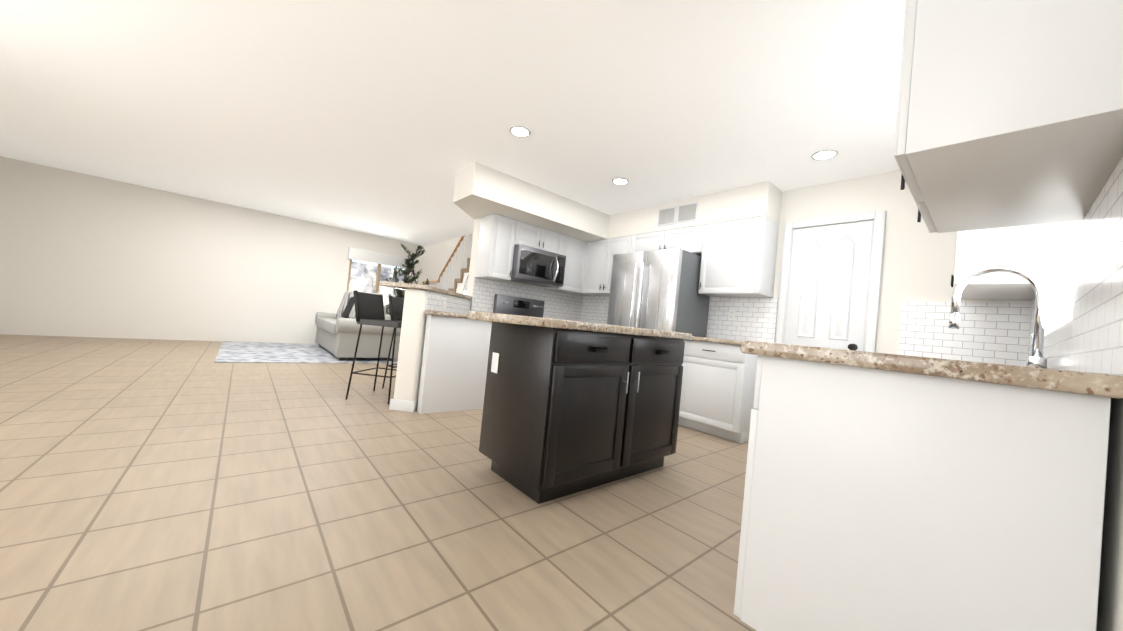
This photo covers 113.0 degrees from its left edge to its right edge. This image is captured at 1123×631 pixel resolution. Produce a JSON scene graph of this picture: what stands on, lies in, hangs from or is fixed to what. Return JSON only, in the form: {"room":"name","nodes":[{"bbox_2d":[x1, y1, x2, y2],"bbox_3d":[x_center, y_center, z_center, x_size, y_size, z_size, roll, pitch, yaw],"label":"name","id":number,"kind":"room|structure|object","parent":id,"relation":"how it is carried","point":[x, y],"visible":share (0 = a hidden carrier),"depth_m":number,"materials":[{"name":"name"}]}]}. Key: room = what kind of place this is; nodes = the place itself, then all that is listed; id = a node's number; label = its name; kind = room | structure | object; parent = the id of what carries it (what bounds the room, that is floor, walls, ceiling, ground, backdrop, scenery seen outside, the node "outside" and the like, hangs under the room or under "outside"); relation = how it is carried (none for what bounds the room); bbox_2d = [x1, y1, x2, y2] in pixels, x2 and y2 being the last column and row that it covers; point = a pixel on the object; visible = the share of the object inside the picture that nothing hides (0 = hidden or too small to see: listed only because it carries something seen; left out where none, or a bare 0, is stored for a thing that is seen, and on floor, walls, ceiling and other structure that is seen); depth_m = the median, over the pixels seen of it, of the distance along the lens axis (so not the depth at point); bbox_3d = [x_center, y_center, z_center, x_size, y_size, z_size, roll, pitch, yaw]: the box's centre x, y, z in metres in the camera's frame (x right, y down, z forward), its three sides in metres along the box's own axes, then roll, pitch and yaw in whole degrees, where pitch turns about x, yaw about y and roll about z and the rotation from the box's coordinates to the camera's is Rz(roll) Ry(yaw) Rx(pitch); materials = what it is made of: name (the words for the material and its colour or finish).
{"room":"kitchen","nodes":[
{"label":"kitchen","id":0,"kind":"room"},
{"bbox_2d":[0,334,755,630],"bbox_3d":[-2.438,0.804,3.756,7.450,0.100,9.410,7,-2,-41],"label":"floor","id":1,"kind":"structure","parent":0,"point":[164,485],"depth_m":1.61,"materials":[{"name":"tile"}]},
{"bbox_2d":[214,341,397,363],"bbox_3d":[-4.292,0.624,6.368,2.320,0.011,2.620,7,-2,-41],"label":"rug","id":2,"kind":"object","parent":1,"relation":"on","point":[244,352],"visible":0.64,"depth_m":5.84,"materials":[{"name":"white fabric"}]},
{"bbox_2d":[315,291,400,360],"bbox_3d":[-3.734,0.116,6.747,0.965,1.127,2.350,7,-2,-41],"label":"sofa","id":3,"kind":"object","parent":2,"relation":"on","point":[337,333],"visible":0.69,"depth_m":5.97,"materials":[{"name":"grey fabric"}]},
{"bbox_2d":[345,290,401,404],"bbox_3d":[-1.772,0.301,3.718,0.474,1.032,0.467,6,-1,4],"label":"bar stool","id":4,"kind":"object","parent":1,"relation":"on","point":[369,308],"visible":0.81,"depth_m":3.57,"materials":[{"name":"black metal"}]},
{"bbox_2d":[382,296,403,388],"bbox_3d":[-1.726,0.319,4.335,0.474,1.032,0.467,6,-1,4],"label":"bar stool","id":5,"kind":"object","parent":1,"relation":"on","point":[396,304],"visible":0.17,"depth_m":4.17,"materials":[{"name":"black metal"}]},
{"bbox_2d":[380,244,428,314],"bbox_3d":[-3.478,-0.449,8.122,1.034,2.382,0.813,7,-2,-41],"label":"plant","id":6,"kind":"object","parent":1,"relation":"on","point":[406,272],"visible":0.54,"depth_m":8.10,"materials":[{"name":"green plant"}]},
{"bbox_2d":[422,233,472,293],"bbox_3d":[-1.446,-0.885,7.464,1.030,3.622,4.606,7,-2,-41],"label":"stairs","id":7,"kind":"structure","parent":1,"relation":"on","point":[458,285],"depth_m":7.46,"materials":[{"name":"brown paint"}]},
{"bbox_2d":[417,315,491,413],"bbox_3d":[-1.078,0.455,3.971,1.100,0.870,0.935,7,-2,-41],"label":"base cabinet","id":8,"kind":"object","parent":1,"relation":"on","point":[456,349],"depth_m":3.43,"materials":[{"name":"white wood"}]},
{"bbox_2d":[425,310,467,317],"bbox_3d":[-1.011,0.004,3.978,1.180,0.039,0.990,7,-2,-41],"label":"countertop","id":9,"kind":"structure","parent":8,"relation":"on","point":[441,313],"depth_m":3.31,"materials":[{"name":"stone"}]},
{"bbox_2d":[493,294,544,317],"bbox_3d":[-0.377,0.360,4.694,0.760,1.170,0.751,7,-2,-41],"label":"range","id":10,"kind":"object","parent":1,"relation":"on","point":[510,305],"visible":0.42,"depth_m":4.90,"materials":[{"name":"black metal"}]},
{"bbox_2d":[479,323,691,503],"bbox_3d":[0.183,0.537,2.356,1.167,0.880,0.644,7,-2,-41],"label":"kitchen island","id":11,"kind":"object","parent":1,"relation":"on","point":[570,407],"depth_m":2.01,"materials":[{"name":"brown wood"}]},
{"bbox_2d":[467,311,691,338],"bbox_3d":[0.116,0.065,2.345,1.456,0.042,0.750,7,-2,-41],"label":"island countertop","id":12,"kind":"structure","parent":11,"relation":"on","point":[520,321],"depth_m":1.82,"materials":[{"name":"beige stone"}]},
{"bbox_2d":[607,248,709,336],"bbox_3d":[1.048,0.213,4.244,0.762,1.780,0.880,7,-2,-41],"label":"refrigerator","id":13,"kind":"object","parent":1,"relation":"on","point":[656,289],"visible":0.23,"depth_m":3.96,"materials":[{"name":"grey metal"}]},
{"bbox_2d":[678,339,762,442],"bbox_3d":[1.599,0.712,3.704,0.601,0.870,0.650,7,-2,-41],"label":"base cabinet","id":14,"kind":"object","parent":1,"relation":"on","point":[718,389],"depth_m":3.44,"materials":[{"name":"white wood"}]},
{"bbox_2d":[692,336,741,344],"bbox_3d":[1.627,0.257,3.699,0.630,0.039,0.675,7,-2,-41],"label":"countertop","id":15,"kind":"structure","parent":14,"relation":"on","point":[724,341],"depth_m":3.44,"materials":[{"name":"stone"}]},
{"bbox_2d":[734,356,1110,630],"bbox_3d":[0.901,0.583,1.019,0.446,0.870,0.601,7,-2,-41],"label":"base cabinet","id":16,"kind":"object","parent":1,"relation":"on","point":[878,500],"visible":0.98,"depth_m":0.82,"materials":[{"name":"white wood"}]},
{"bbox_2d":[741,340,1122,398],"bbox_3d":[1.812,0.233,1.790,2.840,0.039,0.640,7,-2,-41],"label":"countertop","id":17,"kind":"structure","parent":16,"relation":"on","point":[1102,385],"depth_m":0.77,"materials":[{"name":"stone"}]},
{"bbox_2d":[948,265,1047,368],"bbox_3d":[1.917,0.000,1.638,0.133,0.435,0.283,7,-2,-41],"label":"faucet","id":18,"kind":"object","parent":17,"relation":"on","point":[1036,359],"visible":1,"depth_m":1.53,"materials":[{"name":"silver metal"}]},
{"bbox_2d":[394,289,470,408],"bbox_3d":[-1.310,0.324,4.005,0.200,1.088,1.400,6,-1,4],"label":"wall","id":19,"kind":"structure","parent":0,"point":[410,352],"depth_m":3.31,"materials":[{"name":"white paint"}]},
{"bbox_2d":[389,398,416,411],"bbox_3d":[-1.448,0.799,3.533,0.426,0.095,0.581,7,-2,-41],"label":"baseboard","id":20,"kind":"structure","parent":19,"relation":"attached to","point":[403,405],"depth_m":3.29,"materials":[{"name":"white wood"}]},
{"bbox_2d":[442,297,445,307],"bbox_3d":[-1.174,-0.127,3.728,0.007,0.105,0.072,6,-1,4],"label":"electrical outlet","id":21,"kind":"object","parent":19,"relation":"attached to","point":[444,303],"visible":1,"depth_m":3.71,"materials":[{"name":"white plastic"}]},
{"bbox_2d":[0,0,905,245],"bbox_3d":[-2.281,-1.834,3.727,7.180,0.300,9.410,7,-2,-41],"label":"ceiling","id":22,"kind":"structure","parent":0,"point":[390,119],"depth_m":2.67,"materials":[{"name":"white paint"}]},
{"bbox_2d":[509,126,530,137],"bbox_3d":[-0.339,-1.504,3.044,0.178,0.006,0.178,7,-2,-41],"label":"recessed light","id":23,"kind":"object","parent":22,"relation":"in","point":[520,131],"visible":1,"depth_m":3.04,"materials":[{"name":"white"}]},
{"bbox_2d":[453,162,781,241],"bbox_3d":[0.374,-1.249,4.058,2.340,0.328,2.889,7,-2,-41],"label":"soffit beam","id":24,"kind":"structure","parent":22,"relation":"attached to","point":[480,190],"depth_m":4.12,"materials":[{"name":"white paint"}]},
{"bbox_2d":[657,206,676,226],"bbox_3d":[1.226,-1.154,4.332,0.009,0.210,0.240,7,-2,-41],"label":"air vent grille","id":25,"kind":"object","parent":24,"relation":"attached to","point":[666,216],"depth_m":4.32,"materials":[{"name":"white metal"}]},
{"bbox_2d":[675,201,698,223],"bbox_3d":[1.398,-1.142,4.131,0.009,0.210,0.250,7,-2,-41],"label":"air vent grille","id":26,"kind":"object","parent":24,"relation":"attached to","point":[687,212],"depth_m":4.12,"materials":[{"name":"white metal"}]},
{"bbox_2d":[612,178,628,184],"bbox_3d":[0.611,-1.392,3.864,0.178,0.006,0.178,7,-2,-41],"label":"recessed light","id":27,"kind":"object","parent":22,"relation":"in","point":[620,181],"visible":1,"depth_m":3.86,"materials":[{"name":"white"}]},
{"bbox_2d":[811,150,837,159],"bbox_3d":[2.082,-1.269,2.942,0.178,0.006,0.178,7,-2,-41],"label":"recessed light","id":28,"kind":"object","parent":22,"relation":"in","point":[824,155],"visible":1,"depth_m":2.94,"materials":[{"name":"white"}]},
{"bbox_2d":[0,156,1122,630],"bbox_3d":[-2.174,-1.882,3.816,7.450,5.300,9.410,7,-2,-41],"label":"wall","id":29,"kind":"structure","parent":0,"point":[86,256],"depth_m":5.66,"materials":[{"name":"white paint"}]},
{"bbox_2d":[347,247,410,304],"bbox_3d":[-4.120,-0.350,8.276,1.306,2.069,0.195,7,-2,-41],"label":"window","id":30,"kind":"structure","parent":29,"relation":"in","point":[380,259],"depth_m":8.19,"materials":[{"name":"beige"}]},
{"bbox_2d":[379,281,472,299],"bbox_3d":[-1.350,-0.248,4.011,0.450,0.041,1.431,6,-1,4],"label":"bar","id":31,"kind":"object","parent":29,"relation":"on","point":[401,286],"visible":0.67,"depth_m":3.32,"materials":[{"name":"stone"}]},
{"bbox_2d":[425,277,512,313],"bbox_3d":[-1.138,-0.260,3.937,0.864,0.458,0.821,7,-2,-41],"label":"backsplash","id":32,"kind":"structure","parent":29,"relation":"attached to","point":[484,290],"depth_m":4.58,"materials":[{"name":"tile"}]},
{"bbox_2d":[475,214,518,280],"bbox_3d":[-0.804,-0.816,4.550,0.320,0.740,0.331,7,-2,-41],"label":"upper cabinet","id":33,"kind":"object","parent":29,"relation":"attached to","point":[498,234],"depth_m":4.43,"materials":[{"name":"white wood"}]},
{"bbox_2d":[515,221,562,254],"bbox_3d":[-0.375,-0.990,4.906,0.760,0.295,0.331,7,-2,-41],"label":"upper cabinet","id":34,"kind":"object","parent":29,"relation":"attached to","point":[533,236],"depth_m":4.77,"materials":[{"name":"white wood"}]},
{"bbox_2d":[510,244,565,286],"bbox_3d":[-0.355,-0.630,4.834,0.756,0.410,0.483,7,-2,-41],"label":"microwave","id":35,"kind":"object","parent":34,"relation":"attached to","point":[536,266],"visible":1,"depth_m":4.67,"materials":[{"name":"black metal"}]},
{"bbox_2d":[513,284,580,321],"bbox_3d":[-0.401,-0.160,5.145,1.880,0.458,0.013,7,-2,-41],"label":"backsplash","id":36,"kind":"structure","parent":29,"relation":"attached to","point":[556,304],"depth_m":5.40,"materials":[{"name":"tile"}]},
{"bbox_2d":[569,304,572,311],"bbox_3d":[0.141,-0.117,5.604,0.072,0.118,0.007,7,-2,-41],"label":"electrical outlet","id":37,"kind":"object","parent":36,"relation":"attached to","point":[570,307],"visible":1,"depth_m":5.60,"materials":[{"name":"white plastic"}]},
{"bbox_2d":[544,235,586,293],"bbox_3d":[0.080,-0.713,5.287,0.470,0.740,0.369,7,-2,-41],"label":"upper cabinet","id":38,"kind":"object","parent":29,"relation":"attached to","point":[575,250],"depth_m":5.18,"materials":[{"name":"white wood"}]},
{"bbox_2d":[579,294,594,295],"bbox_3d":[0.352,-0.681,5.521,0.365,0.740,0.369,7,-2,-41],"label":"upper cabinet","id":39,"kind":"object","parent":29,"relation":"attached to","point":[579,294],"depth_m":5.53,"materials":[{"name":"white wood"}]},
{"bbox_2d":[583,236,630,295],"bbox_3d":[0.702,-0.656,5.111,0.365,0.740,0.827,7,-2,-41],"label":"upper cabinet","id":40,"kind":"object","parent":29,"relation":"attached to","point":[597,273],"depth_m":5.08,"materials":[{"name":"white wood"}]},
{"bbox_2d":[631,225,702,255],"bbox_3d":[1.320,-0.834,4.445,0.331,0.295,0.970,7,-2,-41],"label":"upper cabinet","id":41,"kind":"object","parent":29,"relation":"attached to","point":[690,239],"depth_m":4.26,"materials":[{"name":"white wood"}]},
{"bbox_2d":[581,296,777,342],"bbox_3d":[1.210,-0.012,4.710,0.009,0.458,2.779,7,-2,-41],"label":"backsplash","id":42,"kind":"structure","parent":29,"relation":"attached to","point":[755,318],"depth_m":3.95,"materials":[{"name":"tile"}]},
{"bbox_2d":[599,305,603,312],"bbox_3d":[0.584,-0.097,5.436,0.007,0.118,0.072,7,-2,-41],"label":"electrical outlet","id":43,"kind":"object","parent":42,"relation":"attached to","point":[601,308],"visible":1,"depth_m":5.43,"materials":[{"name":"white plastic"}]},
{"bbox_2d":[728,309,735,319],"bbox_3d":[1.824,-0.008,3.986,0.007,0.118,0.072,7,-2,-41],"label":"electrical outlet","id":44,"kind":"object","parent":42,"relation":"attached to","point":[731,314],"visible":1,"depth_m":3.98,"materials":[{"name":"white plastic"}]},
{"bbox_2d":[698,216,778,297],"bbox_3d":[1.815,-0.575,3.837,0.331,0.740,0.620,7,-2,-41],"label":"upper cabinet","id":45,"kind":"object","parent":29,"relation":"attached to","point":[738,258],"depth_m":3.68,"materials":[{"name":"white wood"}]},
{"bbox_2d":[784,221,872,350],"bbox_3d":[2.325,0.186,3.332,0.084,2.018,0.600,7,-2,-41],"label":"pantry door","id":46,"kind":"structure","parent":29,"relation":"in","point":[828,286],"depth_m":3.33,"materials":[{"name":"white wood"}]},
{"bbox_2d":[775,210,885,351],"bbox_3d":[2.348,0.157,3.350,0.033,2.105,0.754,7,-2,-41],"label":"door frame","id":47,"kind":"structure","parent":29,"relation":"attached to","point":[876,259],"depth_m":3.13,"materials":[{"name":"white wood"}]},
{"bbox_2d":[898,301,1024,365],"bbox_3d":[2.906,0.120,2.726,0.009,0.439,0.631,7,-2,-41],"label":"backsplash","id":48,"kind":"structure","parent":29,"relation":"attached to","point":[988,332],"depth_m":2.69,"materials":[{"name":"tile"}]},
{"bbox_2d":[951,228,1047,299],"bbox_3d":[2.783,-0.513,2.361,0.780,0.740,0.331,7,-2,-41],"label":"window","id":49,"kind":"structure","parent":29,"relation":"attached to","point":[1024,250],"depth_m":2.12,"materials":[{"name":"white glass"}]},
{"bbox_2d":[917,196,1096,235],"bbox_3d":[1.340,-0.683,1.115,0.448,0.740,0.331,7,-2,-41],"label":"upper cabinet","id":50,"kind":"object","parent":29,"relation":"attached to","point":[1034,217],"depth_m":1.16,"materials":[{"name":"white wood"}]},
{"bbox_2d":[894,0,1122,215],"bbox_3d":[1.090,-0.712,0.899,0.448,0.740,0.331,7,-2,-41],"label":"upper cabinet","id":51,"kind":"object","parent":29,"relation":"attached to","point":[1008,146],"depth_m":0.78,"materials":[{"name":"white wood"}]},
{"bbox_2d":[1021,156,1122,375],"bbox_3d":[2.057,0.011,1.559,2.829,0.439,0.009,7,-2,-41],"label":"backsplash","id":52,"kind":"structure","parent":29,"relation":"attached to","point":[1088,338],"depth_m":0.87,"materials":[{"name":"tile"}]},
{"label":"outside","id":53,"kind":"structure","parent":0,"visible":0},
{"bbox_3d":[-6.636,0.547,9.772,14.600,0.100,5.199,7,-2,-41],"label":"ground","id":54,"kind":"structure","parent":53,"visible":0},
{"bbox_2d":[349,261,403,314],"bbox_3d":[-4.873,-0.318,9.844,10.000,1.970,0.200,7,-2,-41],"label":"fence","id":55,"kind":"object","parent":54,"relation":"on","point":[366,275],"depth_m":9.60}
]}

